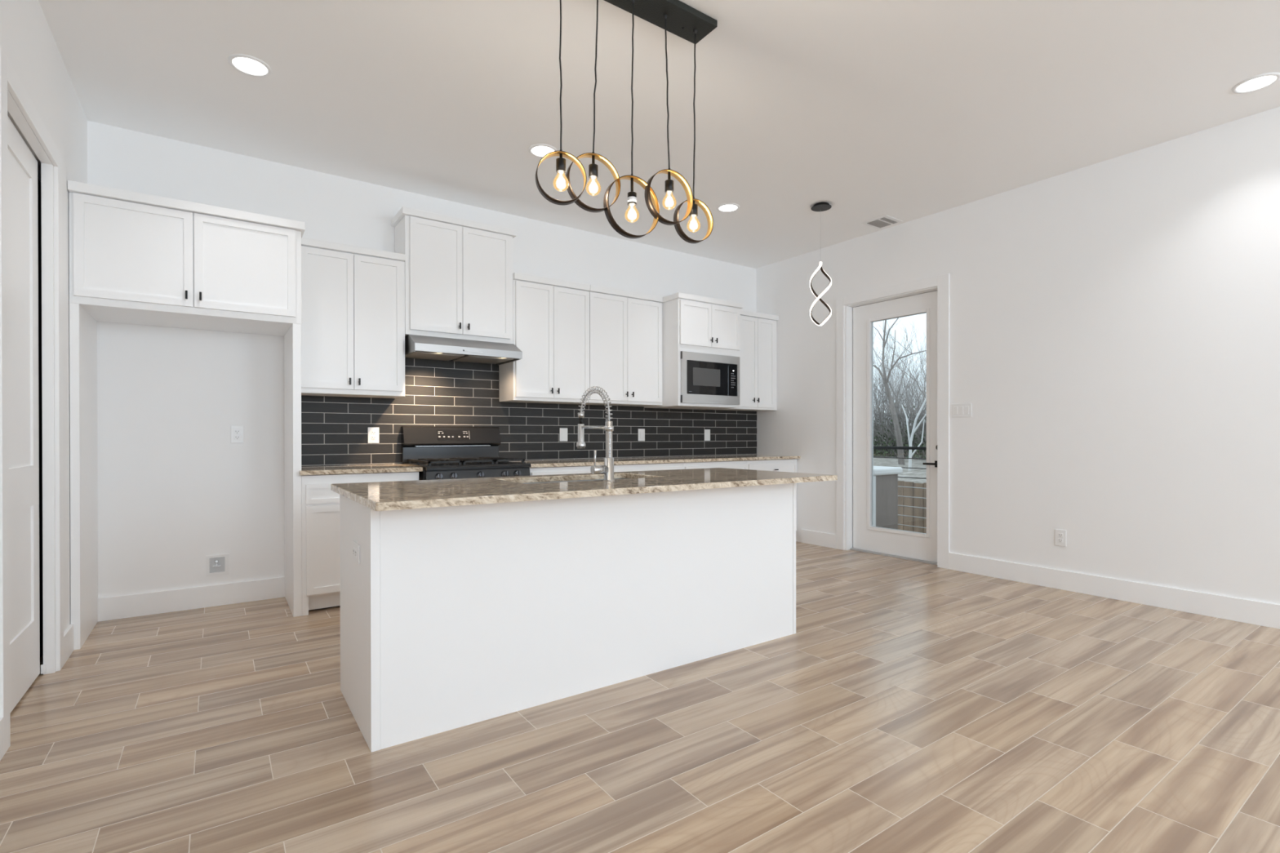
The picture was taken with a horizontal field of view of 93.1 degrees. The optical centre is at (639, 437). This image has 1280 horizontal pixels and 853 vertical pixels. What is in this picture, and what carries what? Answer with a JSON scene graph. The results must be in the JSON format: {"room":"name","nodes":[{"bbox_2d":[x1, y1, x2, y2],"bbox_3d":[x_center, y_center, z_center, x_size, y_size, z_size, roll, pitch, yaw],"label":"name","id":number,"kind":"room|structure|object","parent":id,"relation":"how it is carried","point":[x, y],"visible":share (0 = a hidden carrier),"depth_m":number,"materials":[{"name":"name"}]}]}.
{"room":"kitchen","nodes":[
{"label":"kitchen","id":0,"kind":"room"},
{"bbox_2d":[0,0,87,671],"bbox_3d":[-0.712,-0.392,-0.218,0.150,3.043,9.400,0,0,-35],"label":"wall","id":1,"kind":"structure","parent":0,"point":[27,39],"depth_m":3.08,"materials":[{"name":"white paint"}]},
{"bbox_2d":[7,115,46,713],"bbox_3d":[-2.608,-0.089,2.518,0.060,2.414,0.829,0,0,-35],"label":"door","id":2,"kind":"structure","parent":1,"relation":"in","point":[23,224],"depth_m":2.65,"materials":[{"name":"white paint"}]},
{"bbox_2d":[0,44,63,755],"bbox_3d":[-2.613,-0.131,2.513,0.166,2.510,1.038,0,0,-35],"label":"trim","id":3,"kind":"structure","parent":1,"relation":"attached to","point":[14,98],"depth_m":2.87,"materials":[{"name":"white paint"}]},
{"bbox_2d":[0,623,74,760],"bbox_3d":[-0.471,1.060,-0.411,0.016,0.140,8.803,0,0,-35],"label":"baseboard","id":4,"kind":"structure","parent":1,"relation":"attached to","point":[68,639],"depth_m":3.04,"materials":[{"name":"white paint"}]},
{"bbox_2d":[87,120,756,598],"bbox_3d":[-1.048,-0.408,5.375,6.015,3.043,0.150,0,0,-35],"label":"wall","id":5,"kind":"structure","parent":0,"point":[175,491],"depth_m":4.05,"materials":[{"name":"white paint"}]},
{"bbox_2d":[97,577,284,622],"bbox_3d":[-2.901,1.050,3.980,0.990,0.140,0.016,0,0,-35],"label":"baseboard","id":6,"kind":"structure","parent":5,"relation":"attached to","point":[117,607],"depth_m":3.94,"materials":[{"name":"white paint"}]},
{"bbox_2d":[205,553,229,577],"bbox_3d":[-2.814,0.851,4.037,0.127,0.138,0.020,0,0,-35],"label":"water valve box","id":7,"kind":"object","parent":5,"relation":"attached to","point":[215,565],"visible":1,"depth_m":4.04,"materials":[{"name":"white plastic"}]},
{"bbox_2d":[231,426,243,443],"bbox_3d":[-2.727,-0.022,4.103,0.072,0.116,0.009,0,0,-35],"label":"wall outlet","id":8,"kind":"object","parent":5,"relation":"attached to","point":[237,432],"visible":1,"depth_m":4.10,"materials":[{"name":"white plastic"}]},
{"bbox_2d":[234,429,239,433],"bbox_3d":[-2.726,-0.041,4.101,0.033,0.028,0.003,0,0,-35],"label":"receptacle","id":9,"kind":"object","parent":8,"relation":"attached to","point":[236,431],"depth_m":4.10,"materials":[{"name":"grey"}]},
{"bbox_2d":[234,435,239,439],"bbox_3d":[-2.726,-0.002,4.101,0.033,0.028,0.003,0,0,-35],"label":"receptacle","id":10,"kind":"object","parent":8,"relation":"attached to","point":[236,437],"depth_m":4.10,"materials":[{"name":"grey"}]},
{"bbox_2d":[301,237,405,398],"bbox_3d":[-2.071,-0.817,4.341,0.681,1.030,0.363,0,0,-35],"label":"upper cabinet","id":11,"kind":"object","parent":5,"relation":"attached to","point":[353,297],"visible":0.81,"depth_m":4.21,"materials":[{"name":"white paint"}]},
{"bbox_2d":[391,206,516,343],"bbox_3d":[-1.449,-1.219,4.776,0.884,0.919,0.363,0,0,-35],"label":"upper cabinet","id":12,"kind":"object","parent":5,"relation":"attached to","point":[459,272],"visible":0.95,"depth_m":4.63,"materials":[{"name":"white paint"}]},
{"bbox_2d":[404,334,522,364],"bbox_3d":[-1.397,-0.687,4.723,0.818,0.141,0.486,0,0,-35],"label":"range hood","id":13,"kind":"object","parent":5,"relation":"attached to","point":[420,347],"visible":0.93,"depth_m":4.58,"materials":[{"name":"silver metal"}]},
{"bbox_2d":[301,357,756,466],"bbox_3d":[-0.561,-0.272,5.617,4.635,0.980,0.011,0,0,-35],"label":"tile backsplash","id":14,"kind":"structure","parent":5,"relation":"attached to","point":[438,393],"depth_m":5.14,"materials":[{"name":"black tile"}]},
{"bbox_2d":[368,426,379,443],"bbox_3d":[-2.016,-0.019,4.586,0.080,0.120,0.009,0,0,-35],"label":"wall outlet","id":15,"kind":"object","parent":14,"relation":"attached to","point":[373,433],"visible":1,"depth_m":4.58,"materials":[{"name":"white plastic"}]},
{"bbox_2d":[371,435,376,439],"bbox_3d":[-2.014,0.001,4.584,0.033,0.028,0.003,0,0,-35],"label":"receptacle","id":16,"kind":"object","parent":15,"relation":"attached to","point":[373,437],"depth_m":4.58,"materials":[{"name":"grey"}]},
{"bbox_2d":[560,427,567,441],"bbox_3d":[-0.694,-0.028,5.512,0.080,0.120,0.008,0,0,-35],"label":"wall outlet","id":17,"kind":"object","parent":14,"relation":"attached to","point":[563,431],"visible":1,"depth_m":5.51,"materials":[{"name":"white plastic"}]},
{"bbox_2d":[638,428,644,440],"bbox_3d":[0.015,-0.029,6.009,0.080,0.120,0.008,0,0,-35],"label":"wall outlet","id":18,"kind":"object","parent":14,"relation":"attached to","point":[641,431],"visible":1,"depth_m":6.01,"materials":[{"name":"white plastic"}]},
{"bbox_2d":[704,429,710,440],"bbox_3d":[0.723,-0.029,6.504,0.080,0.120,0.008,0,0,-35],"label":"wall outlet","id":19,"kind":"object","parent":14,"relation":"attached to","point":[707,432],"visible":1,"depth_m":6.50,"materials":[{"name":"white plastic"}]},
{"bbox_2d":[499,272,590,404],"bbox_3d":[-0.814,-0.821,5.222,0.703,1.030,0.363,0,0,-35],"label":"upper cabinet","id":20,"kind":"object","parent":5,"relation":"attached to","point":[551,316],"visible":0.92,"depth_m":5.08,"materials":[{"name":"white paint"}]},
{"bbox_2d":[578,284,662,406],"bbox_3d":[-0.192,-0.823,5.657,0.810,1.030,0.363,0,0,-35],"label":"upper cabinet","id":21,"kind":"object","parent":5,"relation":"attached to","point":[625,326],"visible":0.91,"depth_m":5.52,"materials":[{"name":"white paint"}]},
{"bbox_2d":[644,292,742,409],"bbox_3d":[0.532,-0.817,6.019,0.822,1.038,0.600,0,0,-35],"label":"upper cabinet","id":22,"kind":"object","parent":5,"relation":"attached to","point":[694,323],"visible":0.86,"depth_m":5.74,"materials":[{"name":"white paint"}]},
{"bbox_2d":[680,351,739,404],"bbox_3d":[0.541,-0.563,6.006,0.735,0.474,0.520,0,0,-35],"label":"microwave","id":23,"kind":"object","parent":22,"relation":"in","point":[705,378],"visible":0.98,"depth_m":5.77,"materials":[{"name":"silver metal"}]},
{"bbox_2d":[711,309,778,411],"bbox_3d":[1.113,-0.822,6.571,0.794,1.038,0.363,0,0,-35],"label":"upper cabinet","id":24,"kind":"object","parent":5,"relation":"attached to","point":[758,331],"visible":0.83,"depth_m":6.50,"materials":[{"name":"white paint"}]},
{"bbox_2d":[0,541,1279,852],"bbox_3d":[1.084,1.184,1.043,7.430,0.120,9.700,0,0,-35],"label":"floor","id":25,"kind":"structure","parent":0,"point":[909,706],"depth_m":2.22,"materials":[{"name":"brown wood"}]},
{"bbox_2d":[67,180,305,649],"bbox_3d":[-2.711,-0.112,3.724,1.090,2.465,0.643,0,0,-35],"label":"tall cabinet","id":26,"kind":"object","parent":25,"relation":"on","point":[135,258],"visible":1,"depth_m":3.48,"materials":[{"name":"white paint"}]},
{"bbox_2d":[301,471,418,615],"bbox_3d":[-1.983,0.678,4.230,0.716,0.880,0.631,0,0,-35],"label":"base cabinet","id":27,"kind":"object","parent":25,"relation":"on","point":[320,505],"visible":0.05,"depth_m":3.87,"materials":[{"name":"white paint"}]},
{"bbox_2d":[299,463,422,475],"bbox_3d":[-1.985,0.218,4.230,0.743,0.028,0.627,0,0,-35],"label":"countertop","id":28,"kind":"structure","parent":27,"relation":"on","point":[364,468],"depth_m":4.07,"materials":[{"name":"brown stone"}]},
{"bbox_2d":[400,426,531,479],"bbox_3d":[-1.327,0.513,4.630,0.779,1.206,0.729,0,0,-35],"label":"gas range","id":29,"kind":"object","parent":25,"relation":"on","point":[431,448],"visible":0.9,"depth_m":4.71,"materials":[{"name":"black metal"}]},
{"bbox_2d":[402,461,531,471],"bbox_3d":[-1.333,0.208,4.638,0.771,0.029,0.674,0,0,-35],"label":"cooktop","id":30,"kind":"object","parent":29,"relation":"in","point":[463,465],"depth_m":4.41,"materials":[{"name":"black metal"}]},
{"bbox_2d":[339,479,795,752],"bbox_3d":[-0.227,0.676,3.083,2.258,0.886,0.672,0,0,-35],"label":"kitchen island","id":31,"kind":"object","parent":25,"relation":"on","point":[452,617],"visible":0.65,"depth_m":2.57,"materials":[{"name":"white paint"}]},
{"bbox_2d":[352,540,359,564],"bbox_3d":[-1.107,0.446,2.361,0.009,0.072,0.120,0,0,-35],"label":"wall outlet","id":32,"kind":"object","parent":31,"relation":"attached to","point":[356,547],"visible":1,"depth_m":2.34,"materials":[{"name":"white plastic"}]},
{"bbox_2d":[330,467,837,511],"bbox_3d":[-0.157,0.219,3.013,2.354,0.027,0.950,0,0,-35],"label":"island countertop","id":33,"kind":"structure","parent":31,"relation":"on","point":[418,494],"depth_m":2.61,"materials":[{"name":"brown stone"}]},
{"bbox_2d":[524,478,627,484],"bbox_3d":[-0.295,0.350,3.106,0.804,0.234,0.391,0,0,-35],"label":"sink","id":34,"kind":"object","parent":33,"relation":"in","point":[614,478],"visible":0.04,"depth_m":3.28,"materials":[{"name":"silver metal"}]},
{"bbox_2d":[576,386,614,480],"bbox_3d":[-0.245,-0.025,2.996,0.119,0.462,0.297,0,0,-35],"label":"spring faucet","id":35,"kind":"object","parent":33,"relation":"on","point":[607,468],"visible":1,"depth_m":2.91,"materials":[{"name":"silver metal"}]},
{"bbox_2d":[529,462,683,475],"bbox_3d":[-0.387,0.673,5.347,1.546,0.880,0.631,0,0,-35],"label":"base cabinet","id":36,"kind":"object","parent":25,"relation":"on","point":[664,466],"visible":0.05,"depth_m":5.13,"materials":[{"name":"white paint"}]},
{"bbox_2d":[510,454,799,467],"bbox_3d":[0.246,0.211,5.792,3.115,0.028,0.627,0,0,-35],"label":"countertop","id":37,"kind":"structure","parent":36,"relation":"on","point":[582,462],"depth_m":5.49,"materials":[{"name":"brown stone"}]},
{"bbox_2d":[683,460,747,469],"bbox_3d":[0.582,0.670,6.025,0.814,0.880,0.631,0,0,-35],"label":"base cabinet","id":38,"kind":"object","parent":25,"relation":"on","point":[740,464],"visible":0.03,"depth_m":5.81,"materials":[{"name":"white paint"}]},
{"bbox_2d":[746,458,796,530],"bbox_3d":[1.220,0.667,6.472,0.740,0.880,0.631,0,0,-35],"label":"base cabinet","id":39,"kind":"object","parent":25,"relation":"on","point":[785,464],"visible":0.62,"depth_m":6.26,"materials":[{"name":"white paint"}]},
{"bbox_2d":[38,0,1279,268],"bbox_3d":[1.095,-2.019,1.043,7.465,0.200,9.700,0,0,-35],"label":"ceiling","id":40,"kind":"structure","parent":0,"point":[905,111],"depth_m":3.36,"materials":[{"name":"white paint"}]},
{"bbox_2d":[227,53,271,77],"bbox_3d":[-2.011,-1.918,3.127,0.192,0.007,0.192,0,0,-35],"label":"recessed light","id":41,"kind":"object","parent":40,"relation":"in","point":[247,64],"visible":1,"depth_m":3.12,"materials":[{"name":"white plastic"}]},
{"bbox_2d":[528,143,557,157],"bbox_3d":[-0.650,-1.922,4.065,0.192,0.007,0.192,0,0,-35],"label":"recessed light","id":42,"kind":"object","parent":40,"relation":"in","point":[540,150],"visible":0.77,"depth_m":4.04,"materials":[{"name":"white plastic"}]},
{"bbox_2d":[535,0,717,243],"bbox_3d":[-0.030,-1.396,2.616,0.900,1.052,0.155,0,0,-35],"label":"ring pendant light","id":43,"kind":"object","parent":40,"relation":"hanging from","point":[676,17],"visible":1,"depth_m":2.66,"materials":[{"name":"black"}]},
{"bbox_2d":[555,153,565,173],"bbox_3d":[-0.315,-1.095,2.414,0.039,0.072,0.039,0,0,-35],"label":"socket","id":44,"kind":"object","parent":43,"relation":"attached to","point":[560,162],"depth_m":2.40,"materials":[{"name":"black metal"}]},
{"bbox_2d":[588,155,598,178],"bbox_3d":[-0.196,-1.139,2.546,0.039,0.090,0.039,0,0,-35],"label":"socket","id":45,"kind":"object","parent":43,"relation":"attached to","point":[593,168],"depth_m":2.54,"materials":[{"name":"black metal"}]},
{"bbox_2d":[627,177,636,206],"bbox_3d":[-0.034,-1.066,2.623,0.039,0.115,0.039,0,0,-35],"label":"socket","id":46,"kind":"object","parent":43,"relation":"attached to","point":[632,196],"depth_m":2.61,"materials":[{"name":"black metal"}]},
{"bbox_2d":[664,171,673,194],"bbox_3d":[0.130,-1.136,2.694,0.039,0.090,0.039,0,0,-35],"label":"socket","id":47,"kind":"object","parent":43,"relation":"attached to","point":[668,184],"depth_m":2.68,"materials":[{"name":"black metal"}]},
{"bbox_2d":[689,200,697,217],"bbox_3d":[0.250,-1.071,2.828,0.039,0.070,0.039,0,0,-35],"label":"socket","id":48,"kind":"object","parent":43,"relation":"attached to","point":[694,213],"depth_m":2.81,"materials":[{"name":"black metal"}]},
{"bbox_2d":[716,203,739,212],"bbox_3d":[0.739,-1.927,5.079,0.192,0.007,0.192,0,0,-35],"label":"recessed light","id":49,"kind":"object","parent":40,"relation":"in","point":[726,207],"visible":1,"depth_m":5.07,"materials":[{"name":"white plastic"}]},
{"bbox_2d":[809,202,831,325],"bbox_3d":[1.506,-1.433,5.052,0.177,0.995,0.213,0,0,17],"label":"pendant light","id":50,"kind":"object","parent":40,"relation":"hanging from","point":[820,206],"visible":1,"depth_m":5.04,"materials":[{"name":"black metal"}]},
{"bbox_2d":[861,215,902,229],"bbox_3d":[2.170,-1.928,5.431,0.260,0.010,0.245,0,0,-35],"label":"ceiling vent","id":51,"kind":"object","parent":40,"relation":"in","point":[883,221],"visible":1,"depth_m":5.41,"materials":[{"name":"white plastic"}]},
{"bbox_2d":[1231,72,1279,93],"bbox_3d":[3.348,-1.924,3.292,0.192,0.007,0.192,0,0,-35],"label":"recessed light","id":52,"kind":"object","parent":40,"relation":"in","point":[1260,82],"visible":1,"depth_m":3.29,"materials":[{"name":"white plastic"}]},
{"bbox_2d":[755,106,1279,604],"bbox_3d":[4.093,-0.407,3.146,0.150,3.043,9.400,0,0,-35],"label":"wall","id":53,"kind":"structure","parent":0,"point":[1114,323],"depth_m":4.24,"materials":[{"name":"white paint"}]},
{"bbox_2d":[835,273,949,568],"bbox_3d":[2.349,-0.140,5.624,0.166,2.497,1.132,0,0,-35],"label":"trim","id":54,"kind":"structure","parent":53,"relation":"attached to","point":[940,283],"depth_m":5.62,"materials":[{"name":"white paint"}]},
{"bbox_2d":[849,547,937,564],"bbox_3d":[2.394,1.103,5.657,0.120,0.012,0.926,0,0,-35],"label":"threshold","id":55,"kind":"object","parent":53,"relation":"attached to","point":[851,548],"depth_m":5.61,"materials":[{"name":"grey"}]},
{"bbox_2d":[853,290,937,562],"bbox_3d":[2.370,-0.100,5.640,0.096,2.389,0.922,0,0,-35],"label":"door","id":56,"kind":"structure","parent":53,"relation":"in","point":[912,544],"depth_m":5.79,"materials":[{"name":"white paint"}]},
{"bbox_2d":[951,403,971,417],"bbox_3d":[2.671,-0.228,5.037,0.010,0.114,0.164,0,0,-35],"label":"light switch","id":57,"kind":"object","parent":53,"relation":"attached to","point":[959,410],"visible":1,"depth_m":5.03,"materials":[{"name":"white plastic"}]},
{"bbox_2d":[800,528,1279,629],"bbox_3d":[4.216,1.045,2.832,0.016,0.140,8.740,0,0,-35],"label":"baseboard","id":58,"kind":"structure","parent":53,"relation":"attached to","point":[1235,609],"depth_m":4.16,"materials":[{"name":"white paint"}]},
{"bbox_2d":[1054,528,1066,546],"bbox_3d":[3.087,0.734,4.448,0.009,0.120,0.072,0,0,-35],"label":"wall outlet","id":59,"kind":"object","parent":53,"relation":"attached to","point":[1060,535],"visible":1,"depth_m":4.45,"materials":[{"name":"white plastic"}]},
{"label":"outside","id":60,"kind":"structure","parent":0,"visible":0},
{"bbox_3d":[2.580,1.151,6.606,1.272,0.030,8.000,0,0,-35],"label":"deck","id":61,"kind":"object","parent":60,"visible":0},
{"bbox_2d":[873,466,902,529],"bbox_3d":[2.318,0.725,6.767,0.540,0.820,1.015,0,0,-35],"label":"hot tub","id":62,"kind":"object","parent":61,"relation":"on","point":[885,478],"visible":0.29,"depth_m":6.38,"materials":[{"name":"white"}]},
{"bbox_2d":[873,446,926,528],"bbox_3d":[2.803,0.617,7.128,0.050,1.035,6.600,0,0,-35],"label":"deck railing","id":63,"kind":"object","parent":61,"relation":"on","point":[874,447],"visible":0.09,"depth_m":6.80,"materials":[{"name":"black metal"}]},
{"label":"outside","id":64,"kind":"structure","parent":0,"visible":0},
{"bbox_2d":[873,424,926,483],"bbox_3d":[12.292,0.563,31.716,43.650,3.312,56.000,0,0,-35],"label":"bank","id":65,"kind":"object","parent":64,"point":[888,462],"depth_m":12.68,"materials":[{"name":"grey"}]},
{"bbox_2d":[873,328,897,439],"bbox_3d":[8.490,-1.756,21.503,1.221,4.292,1.818,0,0,5],"label":"bare tree","id":66,"kind":"object","parent":65,"relation":"on","point":[891,329],"visible":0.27,"depth_m":21.40,"materials":[{"name":"grey plant"}]},
{"bbox_2d":[873,324,926,458],"bbox_3d":[6.529,-1.405,15.817,6.132,3.799,5.454,0,0,38],"label":"tree","id":67,"kind":"object","parent":65,"relation":"on","point":[891,440],"visible":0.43,"depth_m":14.96,"materials":[{"name":"grey plant"}]},
{"bbox_2d":[873,316,926,464],"bbox_3d":[5.383,-1.389,13.173,1.604,4.258,1.602,0,0,-17],"label":"bare tree","id":68,"kind":"object","parent":65,"relation":"on","point":[897,430],"visible":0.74,"depth_m":13.11,"materials":[{"name":"grey plant"}]},
{"bbox_2d":[873,318,926,413],"bbox_3d":[11.937,-2.970,28.278,1.613,5.955,2.693,0,0,-28],"label":"bare tree","id":69,"kind":"object","parent":65,"relation":"on","point":[898,318],"visible":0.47,"depth_m":28.31,"materials":[{"name":"grey plant"}]},
{"bbox_2d":[875,329,926,388],"bbox_3d":[9.094,-1.582,18.990,3.350,4.093,1.332,0,0,21],"label":"bare tree","id":70,"kind":"object","parent":65,"relation":"on","point":[892,330],"visible":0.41,"depth_m":19.09,"materials":[{"name":"grey plant"}]},
{"bbox_2d":[897,480,926,533],"bbox_3d":[3.378,1.442,8.631,0.060,1.712,5.600,0,0,-35],"label":"fence","id":71,"kind":"object","parent":65,"relation":"on","point":[904,491],"visible":0.04,"depth_m":8.16,"materials":[{"name":"beige wood"}]},
{"bbox_2d":[901,397,926,471],"bbox_3d":[5.478,-0.266,11.848,0.061,1.907,0.790,0,0,-35],"label":"bare tree","id":72,"kind":"object","parent":65,"relation":"on","point":[910,438],"visible":0.67,"depth_m":11.96,"materials":[{"name":"grey plant"}]},
{"bbox_2d":[906,319,926,418],"bbox_3d":[12.125,-2.478,25.194,3.104,5.187,1.803,0,0,-35],"label":"bare tree","id":73,"kind":"object","parent":65,"relation":"on","point":[909,319],"visible":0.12,"depth_m":25.11,"materials":[{"name":"grey plant"}]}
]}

